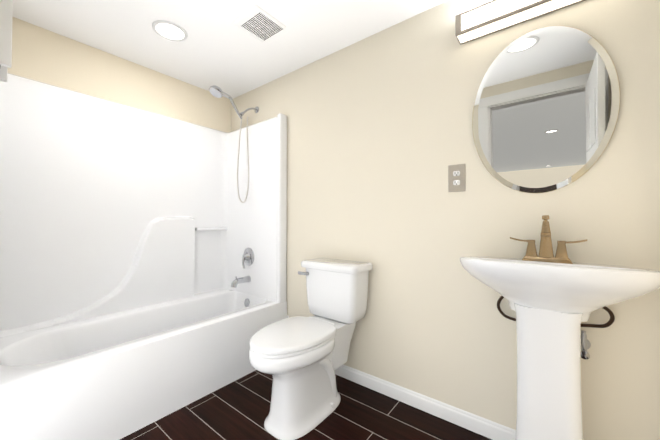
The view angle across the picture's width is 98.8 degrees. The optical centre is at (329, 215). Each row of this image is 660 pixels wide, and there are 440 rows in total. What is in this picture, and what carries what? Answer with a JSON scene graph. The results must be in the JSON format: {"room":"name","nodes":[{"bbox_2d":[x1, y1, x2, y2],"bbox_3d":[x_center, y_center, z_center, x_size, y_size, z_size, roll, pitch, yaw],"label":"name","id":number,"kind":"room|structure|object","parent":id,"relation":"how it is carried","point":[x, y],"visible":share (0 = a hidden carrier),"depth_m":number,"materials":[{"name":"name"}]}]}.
{"room":"bathroom","nodes":[
{"label":"bathroom","id":0,"kind":"room"},
{"bbox_2d":[7,17,230,132],"bbox_3d":[-1.536,-0.032,2.202,0.120,2.284,1.870,-1,-1,38],"label":"wall","id":1,"kind":"structure","parent":0,"point":[43,55],"depth_m":2.03,"materials":[{"name":"beige paint"}]},
{"bbox_2d":[13,0,447,98],"bbox_3d":[-0.344,-1.229,1.295,3.140,0.080,1.870,-1,-1,38],"label":"ceiling","id":2,"kind":"structure","parent":0,"point":[220,49],"depth_m":1.80,"materials":[{"name":"paint"}]},
{"bbox_2d":[152,20,187,41],"bbox_3d":[-1.020,-1.177,1.804,0.200,0.007,0.200,-1,-1,38],"label":"recessed light","id":3,"kind":"object","parent":2,"relation":"in","point":[169,30],"visible":1,"depth_m":1.79,"materials":[{"name":"white plastic"}]},
{"bbox_2d":[232,5,285,41],"bbox_3d":[-0.436,-1.175,1.742,0.235,0.014,0.235,-1,-1,38],"label":"ceiling vent","id":4,"kind":"object","parent":2,"relation":"in","point":[258,23],"visible":1,"depth_m":1.72,"materials":[{"name":"white plastic"}]},
{"bbox_2d":[120,370,491,439],"bbox_3d":[-3.240,1.048,-3.364,9.000,0.060,12.720,-1,-1,38],"label":"floor","id":5,"kind":"structure","parent":0,"point":[238,409],"depth_m":1.52,"materials":[{"name":"wood"}]},
{"bbox_2d":[0,73,286,439],"bbox_3d":[-1.161,0.028,1.911,0.826,2.154,1.626,-1,-1,38],"label":"shower","id":6,"kind":"object","parent":5,"relation":"on","point":[143,268],"visible":1,"depth_m":1.90,"materials":[{"name":"white plastic"}]},
{"bbox_2d":[249,258,372,439],"bbox_3d":[-0.129,0.698,1.637,0.461,0.806,0.755,-1,-1,38],"label":"toilet","id":7,"kind":"object","parent":5,"relation":"on","point":[300,359],"visible":1,"depth_m":1.54,"materials":[{"name":"white ceramic"}]},
{"bbox_2d":[459,215,659,439],"bbox_3d":[0.831,0.543,1.082,0.624,1.096,0.475,-1,-1,38],"label":"pedestal sink","id":8,"kind":"object","parent":5,"relation":"on","point":[556,300],"visible":1,"depth_m":1.02,"materials":[{"name":"white ceramic"}]},
{"bbox_2d":[231,0,659,439],"bbox_3d":[0.240,-0.036,1.929,3.020,2.284,0.120,-1,-1,38],"label":"wall","id":9,"kind":"structure","parent":0,"point":[380,138],"depth_m":1.53,"materials":[{"name":"beige paint"}]},
{"bbox_2d":[335,364,515,439],"bbox_3d":[0.482,1.060,1.638,2.065,0.082,0.014,-1,-1,38],"label":"baseboard","id":10,"kind":"structure","parent":9,"relation":"attached to","point":[487,428],"depth_m":1.56,"materials":[{"name":"white paint"}]},
{"bbox_2d":[448,164,465,191],"bbox_3d":[0.677,-0.202,1.511,0.086,0.146,0.008,-1,-1,38],"label":"electrical outlet","id":11,"kind":"object","parent":9,"relation":"attached to","point":[456,178],"visible":1,"depth_m":1.51,"materials":[{"name":"beige plastic"}]},
{"bbox_2d":[455,0,585,44],"bbox_3d":[0.926,-0.968,1.271,0.660,0.104,0.101,-1,-1,38],"label":"sconce","id":12,"kind":"object","parent":9,"relation":"attached to","point":[486,19],"visible":1,"depth_m":1.33,"materials":[{"name":"silver metal"}]},
{"bbox_2d":[472,26,619,192],"bbox_3d":[0.944,-0.477,1.290,0.536,0.746,0.031,-1,-1,38],"label":"mirror","id":13,"kind":"object","parent":9,"relation":"attached to","point":[546,109],"visible":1,"depth_m":1.27,"materials":[{"name":"clear glass"}]},
{"bbox_3d":[-1.224,-0.054,0.851,2.030,2.284,0.120,-1,-1,38],"label":"wall","id":14,"kind":"structure","parent":0,"visible":0},
{"bbox_2d":[0,0,12,81],"bbox_3d":[-1.220,-0.811,1.007,0.191,0.598,0.109,-1,-1,38],"label":"wall shelf","id":15,"kind":"object","parent":14,"relation":"attached to","point":[6,11],"visible":1,"depth_m":0.98,"materials":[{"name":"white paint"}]}
]}

